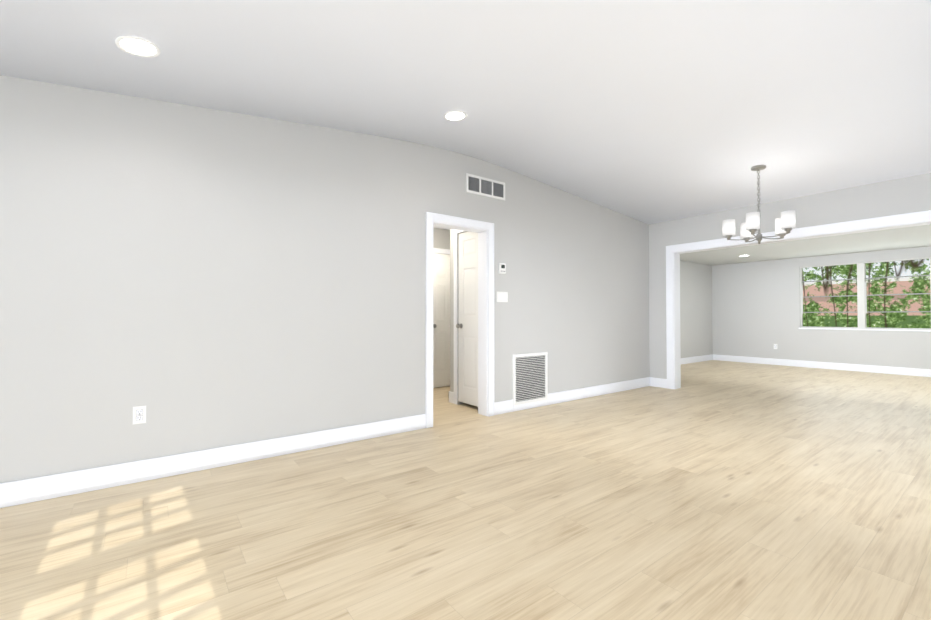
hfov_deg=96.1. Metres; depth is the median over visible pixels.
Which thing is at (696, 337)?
wall
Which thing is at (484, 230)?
door frame
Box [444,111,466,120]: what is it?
recessed light
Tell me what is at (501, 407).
baseboard
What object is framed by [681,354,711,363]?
baseboard
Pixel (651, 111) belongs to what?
ceiling
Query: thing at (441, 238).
wall
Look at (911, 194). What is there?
wall
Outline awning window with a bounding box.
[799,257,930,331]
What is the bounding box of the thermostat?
[499,263,505,273]
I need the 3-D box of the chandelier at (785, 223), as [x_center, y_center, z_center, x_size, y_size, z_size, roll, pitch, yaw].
[3.019,-1.081,4.297,0.612,0.808,0.617,1,-1,-37]
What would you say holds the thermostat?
attached to the wall at (190, 279)
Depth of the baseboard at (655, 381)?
6.39 m
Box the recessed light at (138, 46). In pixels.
[115,36,160,57]
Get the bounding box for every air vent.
[466,173,504,200]
[513,352,547,405]
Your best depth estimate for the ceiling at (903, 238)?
7.63 m
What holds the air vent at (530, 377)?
in the wall at (190, 279)
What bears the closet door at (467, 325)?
in the wall at (451, 310)
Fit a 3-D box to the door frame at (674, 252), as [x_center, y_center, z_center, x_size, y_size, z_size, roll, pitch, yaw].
[3.995,0.092,5.206,0.220,2.150,2.930,1,-1,-37]
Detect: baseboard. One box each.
[0,414,425,507]
[494,377,651,414]
[652,377,666,385]
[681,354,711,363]
[712,354,930,376]
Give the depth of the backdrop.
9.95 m
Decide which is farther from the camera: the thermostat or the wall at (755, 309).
the wall at (755, 309)
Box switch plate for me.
[497,292,507,301]
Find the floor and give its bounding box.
[0,360,930,619]
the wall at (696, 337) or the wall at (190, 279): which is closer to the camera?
the wall at (190, 279)
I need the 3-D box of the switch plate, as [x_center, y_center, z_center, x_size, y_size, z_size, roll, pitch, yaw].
[0.416,-0.147,4.699,0.164,0.116,0.014,1,-1,-37]
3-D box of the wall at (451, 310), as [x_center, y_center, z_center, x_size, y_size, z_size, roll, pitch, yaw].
[0.056,-0.135,5.063,0.100,2.600,0.700,1,-1,-37]
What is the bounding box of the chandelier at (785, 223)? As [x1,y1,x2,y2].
[722,165,795,243]
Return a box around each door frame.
[425,212,493,427]
[433,248,446,253]
[666,210,930,388]
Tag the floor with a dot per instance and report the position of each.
(717, 490)
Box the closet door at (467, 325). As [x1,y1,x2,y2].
[456,231,477,406]
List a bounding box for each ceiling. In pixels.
[0,0,930,223]
[680,224,930,265]
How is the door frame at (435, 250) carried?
attached to the wall at (441, 238)
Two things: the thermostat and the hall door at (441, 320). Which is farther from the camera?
the hall door at (441, 320)
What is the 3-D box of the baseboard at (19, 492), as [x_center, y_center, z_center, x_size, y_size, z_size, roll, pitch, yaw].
[-2.353,1.062,2.605,4.915,0.140,0.019,1,-1,-37]
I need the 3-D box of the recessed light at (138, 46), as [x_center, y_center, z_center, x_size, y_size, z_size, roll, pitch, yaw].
[-1.769,-1.421,2.263,0.196,0.008,0.196,-7,4,-37]
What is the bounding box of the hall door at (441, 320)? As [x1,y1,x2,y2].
[433,253,449,387]
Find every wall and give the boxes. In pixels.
[0,75,649,482]
[433,228,449,387]
[450,229,467,403]
[649,173,930,378]
[680,261,712,357]
[712,246,930,368]
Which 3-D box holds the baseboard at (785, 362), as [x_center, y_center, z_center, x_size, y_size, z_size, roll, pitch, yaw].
[7.955,1.134,7.916,0.015,0.140,6.120,1,-1,-37]
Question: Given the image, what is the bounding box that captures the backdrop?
[802,259,930,327]
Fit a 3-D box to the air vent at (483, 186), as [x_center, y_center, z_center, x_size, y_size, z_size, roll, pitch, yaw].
[0.227,-1.342,4.575,0.550,0.200,0.012,1,-1,-37]

